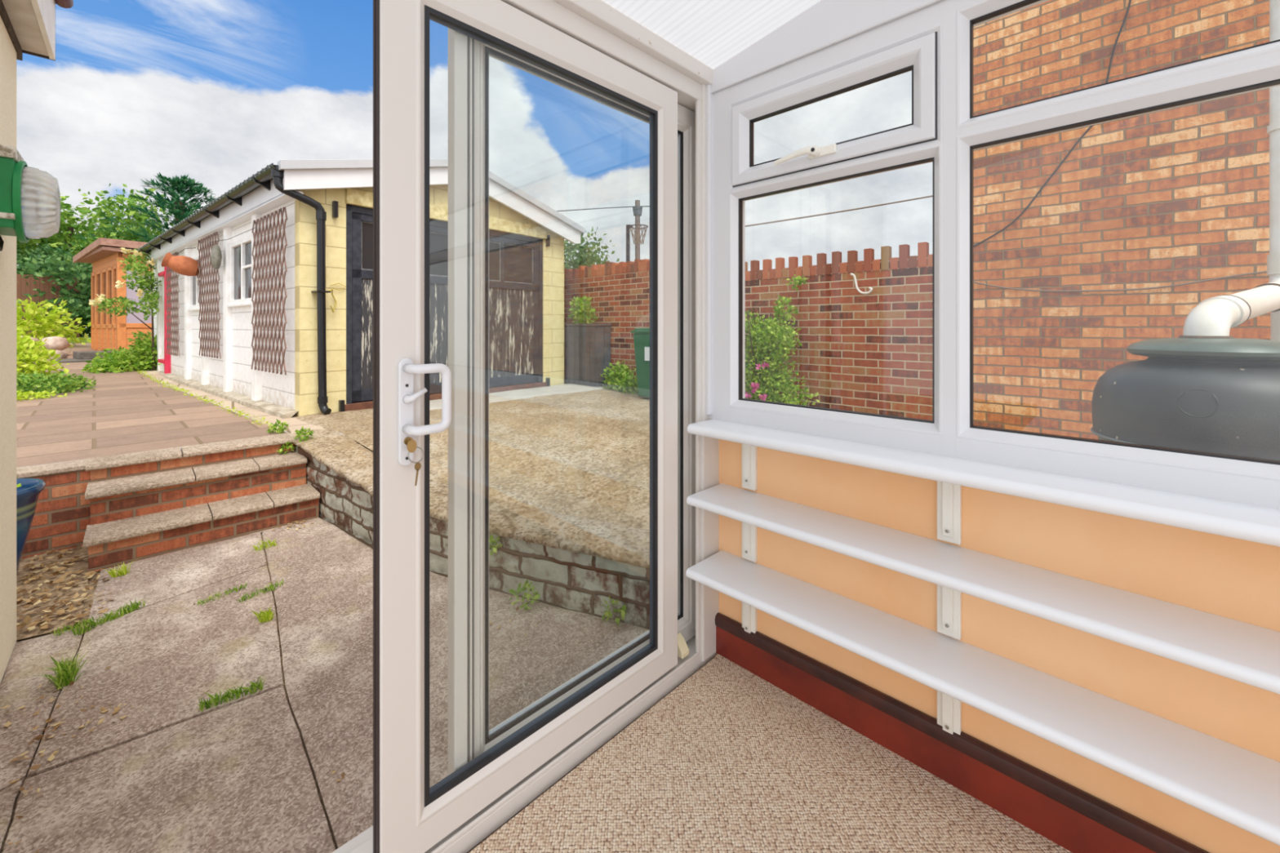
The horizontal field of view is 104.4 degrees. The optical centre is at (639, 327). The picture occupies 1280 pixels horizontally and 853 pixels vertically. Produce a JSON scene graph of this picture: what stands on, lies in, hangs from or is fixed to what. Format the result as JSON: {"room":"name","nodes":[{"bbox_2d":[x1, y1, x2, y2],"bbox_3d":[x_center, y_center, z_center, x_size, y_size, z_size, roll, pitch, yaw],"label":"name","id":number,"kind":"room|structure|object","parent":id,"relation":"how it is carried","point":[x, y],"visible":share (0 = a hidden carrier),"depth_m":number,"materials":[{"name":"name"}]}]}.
{"room":"sunroom","nodes":[
{"label":"sunroom","id":0,"kind":"room"},
{"bbox_2d":[0,16,16,684],"bbox_3d":[-2.035,-0.065,1.290,2.110,2.870,0.300,0,0,45],"label":"wall","id":1,"kind":"structure","parent":0,"point":[7,51],"depth_m":1.97,"materials":[{"name":"beige paint"}]},
{"bbox_2d":[0,144,61,251],"bbox_3d":[-2.286,-0.455,1.855,0.300,0.361,0.156,0,0,45],"label":"wall lantern","id":2,"kind":"object","parent":1,"relation":"attached to","point":[30,208],"visible":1,"depth_m":1.79,"materials":[{"name":"green plastic"}]},
{"bbox_2d":[0,0,73,61],"bbox_3d":[-2.006,-1.351,1.371,2.182,0.351,0.456,0,0,45],"label":"roof eaves","id":3,"kind":"object","parent":1,"relation":"attached to","point":[29,24],"visible":0.97,"depth_m":2.04,"materials":[{"name":"beige plastic"}]},
{"bbox_2d":[331,0,719,852],"bbox_3d":[-0.427,0.195,1.292,0.266,2.210,1.960,0,0,45],"label":"door","id":4,"kind":"structure","parent":1,"relation":"in","point":[495,773],"depth_m":1.29,"materials":[{"name":"white plastic"}]},
{"bbox_2d":[406,439,423,485],"bbox_3d":[-0.494,0.295,1.087,0.024,0.101,0.035,0,0,45],"label":"keys","id":5,"kind":"object","parent":4,"relation":"hanging from","point":[411,446],"visible":1,"depth_m":1.08,"materials":[{"name":"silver metal"}]},
{"bbox_2d":[677,632,688,658],"bbox_3d":[0.152,1.168,1.823,0.044,0.064,0.040,0,0,45],"label":"door stop","id":6,"kind":"object","parent":4,"relation":"on","point":[682,648],"visible":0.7,"depth_m":1.81,"materials":[{"name":"beige plastic"}]},
{"bbox_2d":[552,0,713,84],"bbox_3d":[-0.447,-0.940,1.266,0.195,0.064,1.895,0,0,45],"label":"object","id":7,"kind":"structure","parent":1,"relation":"attached to","point":[597,12],"depth_m":1.58,"materials":[{"name":"plastic"}]},
{"bbox_2d":[600,0,821,69],"bbox_3d":[0.814,-1.249,-0.157,3.820,0.607,2.320,0,0,45],"label":"ceiling","id":8,"kind":"structure","parent":0,"point":[712,32],"depth_m":1.60,"materials":[{"name":"white plastic"}]},
{"bbox_2d":[468,653,1072,852],"bbox_3d":[0.857,1.310,-0.185,3.720,0.120,2.260,0,0,45],"label":"floor","id":9,"kind":"structure","parent":0,"point":[729,761],"depth_m":1.33,"materials":[{"name":"carpet"}]},
{"bbox_2d":[711,0,925,88],"bbox_3d":[1.605,-1.216,0.595,3.750,0.672,0.078,0,0,45],"label":"trim","id":10,"kind":"structure","parent":0,"point":[825,20],"depth_m":1.59,"materials":[{"name":"white plastic"}]},
{"bbox_2d":[715,439,1279,852],"bbox_3d":[1.669,0.858,0.660,3.750,0.985,0.117,0,0,45],"label":"wall","id":11,"kind":"structure","parent":0,"point":[1238,580],"depth_m":1.21,"materials":[{"name":"orange paint"}]},
{"bbox_2d":[715,612,1209,852],"bbox_3d":[1.621,1.175,0.606,3.742,0.150,0.028,0,0,45],"label":"baseboard","id":12,"kind":"structure","parent":11,"relation":"attached to","point":[1073,819],"depth_m":1.35,"materials":[{"name":"red wood"}]},
{"bbox_2d":[685,418,1279,845],"bbox_3d":[1.527,0.735,0.564,3.618,0.780,0.219,0,0,45],"label":"shelves","id":13,"kind":"object","parent":11,"relation":"attached to","point":[1238,786],"visible":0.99,"depth_m":1.15,"materials":[{"name":"white"}]},
{"bbox_2d":[706,0,1279,509],"bbox_3d":[1.555,-0.282,0.610,3.642,1.255,0.128,0,0,45],"label":"window","id":14,"kind":"structure","parent":11,"relation":"in","point":[934,42],"depth_m":1.34,"materials":[{"name":"white plastic"}]},
{"label":"outside","id":15,"kind":"structure","parent":0,"visible":0},
{"bbox_2d":[626,224,648,262],"bbox_3d":[-0.034,-0.610,11.999,0.468,3.720,0.468,0,0,45],"label":"basketball hoop","id":16,"kind":"object","parent":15,"point":[628,227],"visible":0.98,"depth_m":11.96,"materials":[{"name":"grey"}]},
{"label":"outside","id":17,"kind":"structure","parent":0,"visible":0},
{"bbox_2d":[564,227,619,269],"bbox_3d":[-1.572,-0.706,11.774,2.355,3.374,2.958,0,0,-24],"label":"leafy tree","id":18,"kind":"object","parent":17,"point":[588,259],"visible":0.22,"depth_m":11.40,"materials":[{"name":"green plant"}]},
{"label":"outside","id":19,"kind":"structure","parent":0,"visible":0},
{"bbox_2d":[293,382,649,529],"bbox_3d":[-2.403,0.937,6.250,22.200,0.210,4.574,0,0,45],"label":"driveway","id":20,"kind":"structure","parent":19,"point":[586,454],"depth_m":3.63,"materials":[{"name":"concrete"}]},
{"bbox_2d":[136,159,584,418],"bbox_3d":[-5.336,-0.527,8.540,8.440,2.954,3.874,0,0,39],"label":"garage","id":21,"kind":"structure","parent":20,"relation":"on","point":[328,203],"depth_m":5.78,"materials":[{"name":"white paint"}]},
{"bbox_2d":[88,246,161,370],"bbox_3d":[-9.143,-0.327,8.979,0.898,2.356,1.376,0,0,-33],"label":"climbing rose","id":22,"kind":"object","parent":21,"relation":"on","point":[140,269],"visible":0.92,"depth_m":8.80,"materials":[{"name":"green plant"}]},
{"bbox_2d":[88,299,101,307],"bbox_3d":[-9.240,-0.403,8.398,0.117,0.135,0.143,0,0,9],"label":"flower","id":23,"kind":"object","parent":22,"relation":"on","point":[94,302],"depth_m":8.39,"materials":[{"name":"beige plant"}]},
{"bbox_2d":[94,293,106,302],"bbox_3d":[-9.132,-0.497,8.400,0.093,0.144,0.122,0,0,-11],"label":"flower","id":24,"kind":"object","parent":22,"relation":"on","point":[100,298],"depth_m":8.40,"materials":[{"name":"beige plant"}]},
{"bbox_2d":[114,280,125,288],"bbox_3d":[-9.043,-0.749,8.642,0.142,0.147,0.089,0,0,-27],"label":"flower","id":25,"kind":"object","parent":22,"relation":"on","point":[119,286],"depth_m":8.64,"materials":[{"name":"beige plant"}]},
{"bbox_2d":[120,247,131,253],"bbox_3d":[-9.209,-1.373,8.911,0.133,0.101,0.133,0,0,-19],"label":"flower","id":26,"kind":"object","parent":22,"relation":"on","point":[123,250],"depth_m":8.92,"materials":[{"name":"beige plant"}]},
{"bbox_2d":[133,249,142,257],"bbox_3d":[-9.055,-1.328,8.962,0.113,0.130,0.129,0,0,45],"label":"flower","id":27,"kind":"object","parent":22,"relation":"on","point":[135,252],"depth_m":8.96,"materials":[{"name":"beige plant"}]},
{"bbox_2d":[135,288,142,297],"bbox_3d":[-8.679,-0.599,8.611,0.139,0.159,0.096,0,0,45],"label":"flower","id":28,"kind":"object","parent":22,"relation":"on","point":[140,291],"depth_m":8.62,"materials":[{"name":"beige plant"}]},
{"bbox_2d":[146,257,155,265],"bbox_3d":[-8.509,-1.145,8.661,0.159,0.151,0.123,0,0,45],"label":"flower","id":29,"kind":"object","parent":22,"relation":"on","point":[148,261],"depth_m":8.66,"materials":[{"name":"beige plant"}]},
{"bbox_2d":[165,251,179,356],"bbox_3d":[-7.641,-0.370,8.123,1.065,1.651,0.049,0,0,39],"label":"trellis","id":30,"kind":"object","parent":21,"relation":"attached to","point":[171,300],"visible":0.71,"depth_m":8.11,"materials":[{"name":"brown wood"}]},
{"bbox_2d":[161,247,199,275],"bbox_3d":[-6.528,-0.943,7.083,0.422,0.422,0.268,0,0,-26],"label":"terracotta urn","id":31,"kind":"object","parent":21,"relation":"hanging from","point":[181,264],"visible":0.93,"depth_m":7.00,"materials":[{"name":"orange ceramic"}]},
{"bbox_2d":[197,231,221,359],"bbox_3d":[-5.720,-0.410,6.593,1.212,1.612,0.050,0,0,39],"label":"trellis","id":32,"kind":"object","parent":21,"relation":"attached to","point":[209,237],"visible":0.93,"depth_m":6.58,"materials":[{"name":"brown wood"}]},
{"bbox_2d":[210,244,222,269],"bbox_3d":[-5.216,-0.863,6.110,0.200,0.305,0.097,0,0,39],"label":"stone plaque","id":33,"kind":"object","parent":21,"relation":"attached to","point":[215,253],"visible":1,"depth_m":6.06,"materials":[{"name":"beige stone"}]},
{"bbox_2d":[210,226,256,242],"bbox_3d":[-4.843,-1.075,5.862,2.050,0.076,0.016,0,0,39],"label":"washing line","id":34,"kind":"object","parent":21,"relation":"attached to","point":[255,227],"visible":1,"depth_m":5.71,"materials":[{"name":"grey fabric"}]},
{"bbox_2d":[250,207,287,375],"bbox_3d":[-3.764,-0.345,5.035,1.108,1.600,0.049,0,0,39],"label":"trellis","id":35,"kind":"object","parent":21,"relation":"attached to","point":[260,232],"visible":1,"depth_m":4.99,"materials":[{"name":"brown wood"}]},
{"bbox_2d":[271,164,283,177],"bbox_3d":[-3.288,-1.410,4.515,0.104,0.100,0.104,0,0,39],"label":"outlet","id":36,"kind":"object","parent":21,"relation":"attached to","point":[276,172],"depth_m":4.47,"materials":[{"name":"black plastic"}]},
{"bbox_2d":[429,383,613,409],"bbox_3d":[-1.544,0.850,6.325,0.842,0.036,2.869,0,0,45],"label":"apron","id":37,"kind":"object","parent":20,"relation":"on","point":[509,395],"visible":0.56,"depth_m":6.40,"materials":[{"name":"grey concrete"}]},
{"bbox_2d":[564,324,611,386],"bbox_3d":[-0.781,0.400,7.304,0.770,0.900,0.285,0,0,45],"label":"wooden gate","id":38,"kind":"object","parent":37,"relation":"on","point":[587,346],"visible":0.88,"depth_m":7.11,"materials":[{"name":"grey wood"}]},
{"bbox_2d":[564,325,564,382],"bbox_3d":[-1.277,-0.225,7.748,0.400,2.150,0.240,0,0,45],"label":"leaning board","id":39,"kind":"object","parent":20,"relation":"on","point":[564,326],"visible":0.02,"depth_m":7.67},
{"bbox_2d":[600,360,638,394],"bbox_3d":[-0.187,0.697,6.640,0.372,0.503,1.021,0,0,-34],"label":"foot of wall plant","id":40,"kind":"object","parent":20,"relation":"on","point":[628,382],"visible":0.8,"depth_m":6.65,"materials":[{"name":"green plant"}]},
{"bbox_2d":[630,328,649,397],"bbox_3d":[0.252,0.435,5.981,0.520,0.850,0.530,0,0,45],"label":"wheelie bin","id":41,"kind":"object","parent":20,"relation":"on","point":[641,335],"visible":0.18,"depth_m":5.88,"materials":[{"name":"green plastic"}]},
{"bbox_2d":[564,241,933,420],"bbox_3d":[-0.679,0.048,7.557,9.420,2.005,0.222,0,0,45],"label":"wall","id":42,"kind":"structure","parent":20,"relation":"on","point":[873,352],"depth_m":4.83,"materials":[{"name":"brick"}]},
{"bbox_2d":[567,294,598,324],"bbox_3d":[-0.839,-0.240,7.328,0.566,0.469,0.332,0,0,45],"label":"plant","id":43,"kind":"object","parent":42,"relation":"attached to","point":[578,310],"visible":1,"depth_m":7.27,"materials":[{"name":"green plant"}]},
{"bbox_2d":[849,273,872,294],"bbox_3d":[2.074,-0.411,4.654,0.204,0.208,0.021,0,0,45],"label":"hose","id":44,"kind":"object","parent":42,"relation":"attached to","point":[851,274],"visible":1,"depth_m":4.66,"materials":[{"name":"white plastic"}]},
{"bbox_2d":[745,274,820,405],"bbox_3d":[1.268,0.288,5.081,0.523,1.660,1.102,0,0,-43],"label":"rose bush","id":45,"kind":"object","parent":20,"relation":"on","point":[759,385],"visible":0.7,"depth_m":4.96,"materials":[{"name":"green plant"}]},
{"bbox_2d":[745,391,751,398],"bbox_3d":[1.083,0.674,4.968,0.068,0.072,0.068,0,0,16],"label":"flower","id":46,"kind":"object","parent":45,"relation":"on","point":[747,396],"depth_m":4.96,"materials":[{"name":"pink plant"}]},
{"bbox_2d":[751,386,756,393],"bbox_3d":[1.129,0.607,4.931,0.057,0.092,0.078,0,0,1],"label":"flower","id":47,"kind":"object","parent":45,"relation":"on","point":[753,390],"depth_m":4.92,"materials":[{"name":"pink plant"}]},
{"bbox_2d":[750,382,759,389],"bbox_3d":[1.138,0.581,4.913,0.087,0.071,0.057,0,0,-34],"label":"flower","id":48,"kind":"object","parent":45,"relation":"on","point":[755,385],"depth_m":4.91,"materials":[{"name":"pink plant"}]},
{"bbox_2d":[755,364,760,369],"bbox_3d":[1.160,0.381,4.888,0.050,0.071,0.079,0,0,33],"label":"flower","id":49,"kind":"object","parent":45,"relation":"on","point":[758,366],"depth_m":4.90,"materials":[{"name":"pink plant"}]},
{"bbox_2d":[758,394,767,400],"bbox_3d":[1.205,0.686,4.857,0.081,0.069,0.049,0,0,31],"label":"flower","id":50,"kind":"object","parent":45,"relation":"on","point":[763,397],"depth_m":4.86,"materials":[{"name":"pink plant"}]},
{"bbox_2d":[761,362,768,368],"bbox_3d":[1.222,0.366,4.838,0.072,0.086,0.063,0,0,45],"label":"flower","id":51,"kind":"object","parent":45,"relation":"on","point":[766,365],"depth_m":4.84,"materials":[{"name":"pink plant"}]},
{"bbox_2d":[1090,337,1279,461],"bbox_3d":[1.968,0.522,1.711,0.620,0.975,0.620,0,0,45],"label":"tank","id":52,"kind":"object","parent":20,"relation":"on","point":[1215,396],"visible":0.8,"depth_m":1.57,"materials":[{"name":"plastic"}]},
{"bbox_2d":[1177,0,1279,341],"bbox_3d":[2.406,-1.400,1.955,1.168,4.700,0.128,0,0,-28],"label":"pipe","id":53,"kind":"object","parent":52,"relation":"attached to","point":[1213,317],"visible":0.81,"depth_m":2.01,"materials":[{"name":"white plastic"}]},
{"bbox_2d":[1196,295,1249,328],"bbox_3d":[2.087,-0.052,1.783,0.083,0.126,0.119,0,0,-28],"label":"socket","id":54,"kind":"object","parent":53,"relation":"attached to","point":[1242,305],"depth_m":1.74,"materials":[{"name":"white plastic"}]},
{"bbox_2d":[1266,121,1279,134],"bbox_3d":[2.870,-0.890,2.198,0.120,0.030,0.120,0,0,45],"label":"socket","id":55,"kind":"object","parent":53,"relation":"attached to","point":[1273,128],"depth_m":2.21,"materials":[{"name":"white plastic"}]},
{"bbox_2d":[1266,253,1279,275],"bbox_3d":[2.870,-0.280,2.198,0.120,0.090,0.120,0,0,45],"label":"socket","id":56,"kind":"object","parent":53,"relation":"attached to","point":[1273,259],"depth_m":2.20,"materials":[{"name":"white plastic"}]},
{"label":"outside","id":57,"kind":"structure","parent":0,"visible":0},
{"bbox_2d":[140,359,326,433],"bbox_3d":[-9.551,0.654,9.781,17.822,0.408,0.617,0,0,39],"label":"garden path","id":58,"kind":"structure","parent":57,"point":[294,423],"depth_m":5.17,"materials":[{"name":"beige concrete"}]},
{"bbox_2d":[133,368,277,428],"bbox_3d":[-6.123,0.818,6.627,8.065,0.150,0.262,0,0,39],"label":"moss line","id":59,"kind":"object","parent":58,"relation":"on","point":[141,371],"visible":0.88,"depth_m":5.83,"materials":[{"name":"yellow plant"}]},
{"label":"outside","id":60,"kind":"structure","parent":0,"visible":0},
{"bbox_2d":[0,435,715,852],"bbox_3d":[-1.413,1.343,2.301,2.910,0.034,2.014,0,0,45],"label":"paving","id":61,"kind":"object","parent":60,"point":[169,775],"visible":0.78,"depth_m":1.79,"materials":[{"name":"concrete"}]},
{"bbox_2d":[16,546,88,639],"bbox_3d":[-3.459,1.341,2.161,1.180,0.026,1.420,0,0,45],"label":"soil","id":62,"kind":"object","parent":61,"relation":"on","point":[81,565],"visible":0.57,"depth_m":2.54,"materials":[{"name":"brown soil"}]},
{"bbox_2d":[16,478,45,575],"bbox_3d":[-3.352,1.057,2.498,0.468,0.546,0.468,0,0,45],"label":"planter","id":63,"kind":"object","parent":62,"relation":"on","point":[28,490],"visible":0.41,"depth_m":2.57,"materials":[{"name":"blue ceramic"}]},
{"bbox_2d":[1,518,554,852],"bbox_3d":[-2.084,1.319,2.378,3.034,0.077,1.630,0,0,31],"label":"fallen leaves","id":64,"kind":"object","parent":62,"relation":"on","point":[31,626],"visible":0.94,"depth_m":2.35,"materials":[{"name":"brown plant"}]},
{"bbox_2d":[16,458,90,559],"bbox_3d":[-4.601,1.105,2.018,0.215,0.510,3.212,0,0,45],"label":"brick wall","id":65,"kind":"structure","parent":61,"relation":"on","point":[61,517],"depth_m":3.00,"materials":[{"name":"red brick"}]},
{"bbox_2d":[31,648,97,689],"bbox_3d":[-2.177,1.291,1.881,0.195,0.090,0.189,0,0,-7],"label":"grass tuft","id":66,"kind":"object","parent":61,"relation":"on","point":[66,671],"visible":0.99,"depth_m":1.86,"materials":[{"name":"green plant"}]},
{"bbox_2d":[51,615,94,636],"bbox_3d":[-2.505,1.321,2.196,0.078,0.030,0.146,0,0,18],"label":"grass tuft","id":67,"kind":"object","parent":61,"relation":"on","point":[58,632],"visible":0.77,"depth_m":2.19,"materials":[{"name":"green plant"}]},
{"bbox_2d":[70,600,147,635],"bbox_3d":[-2.404,1.311,2.258,0.112,0.050,0.270,0,0,18],"label":"grass tuft","id":68,"kind":"object","parent":61,"relation":"on","point":[134,606],"visible":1,"depth_m":2.26,"materials":[{"name":"green plant"}]},
{"bbox_2d":[102,560,135,577],"bbox_3d":[-2.772,1.301,2.679,0.127,0.070,0.161,0,0,11],"label":"grass tuft","id":69,"kind":"object","parent":61,"relation":"on","point":[121,572],"visible":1,"depth_m":2.66,"materials":[{"name":"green plant"}]},
{"bbox_2d":[83,432,319,572],"bbox_3d":[-2.901,1.099,3.341,0.776,0.503,1.122,0,0,45],"label":"steps","id":70,"kind":"structure","parent":61,"relation":"on","point":[147,504],"depth_m":3.20,"materials":[{"name":"brick"}]},
{"bbox_2d":[276,441,296,453],"bbox_3d":[-2.710,0.921,3.804,0.151,0.122,0.128,0,0,45],"label":"weed","id":71,"kind":"object","parent":70,"relation":"on","point":[286,446],"visible":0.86,"depth_m":3.77,"materials":[{"name":"green plant"}]},
{"bbox_2d":[194,582,247,605],"bbox_3d":[-2.064,1.321,2.462,0.077,0.030,0.216,0,0,23],"label":"grass tuft","id":72,"kind":"object","parent":61,"relation":"on","point":[241,585],"visible":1,"depth_m":2.46,"materials":[{"name":"green plant"}]},
{"bbox_2d":[196,674,268,711],"bbox_3d":[-1.458,1.316,1.784,0.213,0.040,0.096,0,0,-37],"label":"grass tuft","id":73,"kind":"object","parent":61,"relation":"on","point":[216,700],"visible":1,"depth_m":1.78,"materials":[{"name":"green plant"}]},
{"bbox_2d":[235,577,284,602],"bbox_3d":[-1.901,1.319,2.493,0.106,0.035,0.213,0,0,31],"label":"grass tuft","id":74,"kind":"object","parent":61,"relation":"on","point":[272,587],"visible":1,"depth_m":2.50,"materials":[{"name":"green plant"}]},
{"bbox_2d":[250,606,275,622],"bbox_3d":[-1.716,1.314,2.273,0.133,0.044,0.094,0,0,45],"label":"grass tuft","id":75,"kind":"object","parent":61,"relation":"on","point":[266,614],"visible":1,"depth_m":2.26,"materials":[{"name":"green plant"}]},
{"bbox_2d":[252,537,277,551],"bbox_3d":[-2.278,1.311,3.019,0.131,0.050,0.139,0,0,45],"label":"grass tuft","id":76,"kind":"object","parent":61,"relation":"on","point":[255,548],"visible":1,"depth_m":3.01,"materials":[{"name":"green plant"}]},
{"bbox_2d":[288,428,649,629],"bbox_3d":[-1.156,1.091,2.981,3.737,0.518,0.503,0,0,31],"label":"wall","id":77,"kind":"structure","parent":61,"relation":"on","point":[575,563],"depth_m":2.50,"materials":[{"name":"stone"}]},
{"bbox_2d":[293,426,314,442],"bbox_3d":[-2.565,0.822,3.798,0.161,0.130,0.131,0,0,45],"label":"weed","id":78,"kind":"object","parent":77,"relation":"on","point":[298,433],"visible":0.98,"depth_m":3.78,"materials":[{"name":"green plant"}]},
{"bbox_2d":[488,534,502,555],"bbox_3d":[-0.763,1.099,2.508,0.139,0.140,0.123,0,0,-15],"label":"weed","id":79,"kind":"object","parent":77,"relation":"attached to","point":[491,540],"visible":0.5,"depth_m":2.50,"materials":[{"name":"green plant"}]},
{"bbox_2d":[601,595,626,626],"bbox_3d":[-0.115,1.273,2.243,0.153,0.112,0.122,0,0,45],"label":"weed","id":80,"kind":"object","parent":77,"relation":"attached to","point":[609,614],"visible":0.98,"depth_m":2.23,"materials":[{"name":"green plant"}]},
{"bbox_2d":[507,579,540,610],"bbox_3d":[-0.547,1.282,2.365,0.143,0.130,0.127,0,0,26],"label":"weed","id":81,"kind":"object","parent":61,"relation":"on","point":[526,584],"visible":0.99,"depth_m":2.37,"materials":[{"name":"green plant"}]},
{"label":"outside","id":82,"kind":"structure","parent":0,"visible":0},
{"bbox_2d":[64,332,91,343],"bbox_3d":[-25.633,0.700,25.277,48.000,0.700,60.000,0,0,45],"label":"garden","id":83,"kind":"object","parent":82,"point":[88,337],"depth_m":14.72,"materials":[{"name":"green plant"}]},
{"bbox_2d":[16,274,79,337],"bbox_3d":[-22.119,-0.410,15.211,0.060,2.720,6.600,0,0,45],"label":"fence","id":84,"kind":"object","parent":83,"relation":"on","point":[21,285],"visible":0.2,"depth_m":16.91,"materials":[{"name":"brown wood"}]},
{"bbox_2d":[16,294,91,347],"bbox_3d":[-16.094,0.057,12.840,2.554,1.801,1.964,0,0,4],"label":"round shrub","id":85,"kind":"object","parent":83,"relation":"on","point":[46,327],"visible":0.42,"depth_m":12.89,"materials":[{"name":"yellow plant"}]},
{"bbox_2d":[16,238,92,337],"bbox_3d":[-20.086,-1.044,18.488,4.837,4.328,5.188,0,0,45],"label":"bush","id":86,"kind":"object","parent":83,"relation":"on","point":[36,263],"visible":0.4,"depth_m":17.07,"materials":[{"name":"green plant"}]},
{"bbox_2d":[16,211,97,265],"bbox_3d":[-25.759,-2.343,18.920,5.881,6.586,6.817,0,0,24],"label":"leafy tree","id":87,"kind":"object","parent":83,"relation":"on","point":[23,245],"visible":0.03,"depth_m":19.61,"materials":[{"name":"green plant"}]},
{"bbox_2d":[16,182,173,328],"bbox_3d":[-22.823,-2.386,19.709,7.076,6.671,7.768,0,0,45],"label":"leafy tree","id":88,"kind":"object","parent":83,"relation":"on","point":[69,236],"visible":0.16,"depth_m":19.28,"materials":[{"name":"green plant"}]},
{"bbox_2d":[22,172,216,315],"bbox_3d":[-17.383,-2.395,18.625,6.765,6.491,7.704,0,0,28],"label":"conifer tree","id":89,"kind":"object","parent":83,"relation":"on","point":[176,206],"visible":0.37,"depth_m":17.90,"materials":[{"name":"green plant"}]},
{"bbox_2d":[125,226,163,241],"bbox_3d":[-20.668,-1.829,21.831,4.407,5.558,4.938,0,0,45],"label":"leafy tree","id":90,"kind":"object","parent":83,"relation":"on","point":[128,238],"visible":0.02,"depth_m":20.89,"materials":[{"name":"green plant"}]},
{"bbox_2d":[632,200,642,259],"bbox_3d":[-0.146,-3.200,30.002,0.632,8.900,0.632,0,0,45],"label":"utility pole","id":91,"kind":"object","parent":83,"relation":"on","point":[637,210],"visible":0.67,"depth_m":29.86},
{"bbox_2d":[152,205,649,234],"bbox_3d":[-12.013,-5.863,27.349,30.855,3.085,0.193,0,0,-13],"label":"overhead wire","id":92,"kind":"object","parent":91,"relation":"attached to","point":[634,206],"visible":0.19,"depth_m":29.46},
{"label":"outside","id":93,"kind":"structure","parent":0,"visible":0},
{"bbox_2d":[973,0,1270,439],"bbox_3d":[6.937,-1.600,2.804,8.060,5.500,4.265,0,0,45],"label":"brick wall","id":94,"kind":"structure","parent":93,"point":[1179,195],"depth_m":3.48,"materials":[{"name":"brick"}]},
{"bbox_2d":[745,195,933,226],"bbox_3d":[1.737,-0.860,4.958,2.430,0.620,0.030,0,0,45],"label":"wire","id":95,"kind":"object","parent":94,"relation":"attached to","point":[926,197],"visible":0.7,"depth_m":4.74,"materials":[{"name":"brown"}]},
{"bbox_2d":[973,0,1131,247],"bbox_3d":[3.005,-1.638,3.672,0.989,2.026,0.012,0,0,45],"label":"cable","id":96,"kind":"object","parent":94,"relation":"attached to","point":[1130,1],"visible":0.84,"depth_m":3.56,"materials":[{"name":"grey plastic"}]},
{"bbox_2d":[973,271,1266,292],"bbox_3d":[3.477,-0.317,3.207,2.352,0.137,0.012,0,0,45],"label":"cable","id":97,"kind":"object","parent":94,"relation":"attached to","point":[1262,272],"visible":0.91,"depth_m":3.36,"materials":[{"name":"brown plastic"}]},
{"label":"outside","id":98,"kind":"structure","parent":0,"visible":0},
{"bbox_2d":[16,342,288,467],"bbox_3d":[-11.524,0.650,7.755,17.700,0.407,6.860,0,0,45],"label":"paving","id":99,"kind":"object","parent":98,"point":[127,411],"visible":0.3,"depth_m":4.48,"materials":[{"name":"brown stone"}]},
{"bbox_2d":[20,336,39,344],"bbox_3d":[-13.562,0.395,10.875,0.600,0.406,0.574,0,0,-21],"label":"rockery stone","id":100,"kind":"object","parent":99,"relation":"on","point":[32,338],"visible":0.16,"depth_m":10.97,"materials":[{"name":"beige stone"}]},
{"bbox_2d":[16,389,66,401],"bbox_3d":[-7.424,0.821,5.648,0.529,0.224,1.261,0,0,45],"label":"shrub","id":101,"kind":"object","parent":99,"relation":"on","point":[20,396],"visible":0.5,"depth_m":5.85,"materials":[{"name":"yellow plant"}]},
{"bbox_2d":[16,329,69,377],"bbox_3d":[-10.125,0.422,7.627,2.562,1.274,1.476,0,0,9],"label":"bush","id":102,"kind":"object","parent":99,"relation":"on","point":[30,353],"visible":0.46,"depth_m":7.61,"materials":[{"name":"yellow plant"}]},
{"bbox_2d":[39,336,71,350],"bbox_3d":[-13.062,0.374,11.082,0.479,0.343,0.472,0,0,45],"label":"rockery stone","id":103,"kind":"object","parent":99,"relation":"on","point":[56,343],"visible":0.75,"depth_m":10.99,"materials":[{"name":"beige stone"}]},
{"bbox_2d":[16,369,96,396],"bbox_3d":[-7.943,0.732,6.213,1.473,0.505,1.557,0,0,45],"label":"shrub","id":104,"kind":"object","parent":99,"relation":"on","point":[65,383],"visible":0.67,"depth_m":6.33,"materials":[{"name":"green plant"}]},
{"bbox_2d":[48,350,68,359],"bbox_3d":[-12.489,0.634,10.570,0.457,0.312,0.442,0,0,45],"label":"rockery stone","id":105,"kind":"object","parent":99,"relation":"on","point":[64,354],"visible":0.23,"depth_m":10.57,"materials":[{"name":"beige stone"}]},
{"bbox_2d":[55,358,92,363],"bbox_3d":[-11.645,0.770,10.517,1.100,0.200,1.000,0,0,35],"label":"stone step","id":106,"kind":"structure","parent":99,"relation":"on","point":[65,360],"depth_m":10.06,"materials":[{"name":"grey stone"}]},
{"bbox_2d":[72,350,119,359],"bbox_3d":[-11.769,0.595,10.775,0.800,0.150,0.620,0,0,35],"label":"stone step","id":107,"kind":"structure","parent":106,"relation":"on","point":[79,355],"depth_m":10.44,"materials":[{"name":"grey stone"}]},
{"bbox_2d":[72,237,152,351],"bbox_3d":[-12.168,-0.555,12.899,3.600,2.730,3.010,0,0,35],"label":"summerhouse","id":108,"kind":"structure","parent":99,"relation":"on","point":[107,332],"depth_m":11.29,"materials":[{"name":"brown wood"}]},
{"bbox_2d":[80,333,160,378],"bbox_3d":[-9.514,0.563,9.295,1.616,0.888,1.265,0,0,45],"label":"plant","id":109,"kind":"object","parent":99,"relation":"on","point":[122,361],"visible":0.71,"depth_m":8.98,"materials":[{"name":"green plant"}]},
{"bbox_2d":[266,418,288,433],"bbox_3d":[-2.917,0.805,3.999,0.143,0.144,0.138,0,0,0],"label":"weed","id":110,"kind":"object","parent":99,"relation":"on","point":[281,428],"visible":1,"depth_m":3.98,"materials":[{"name":"green plant"}]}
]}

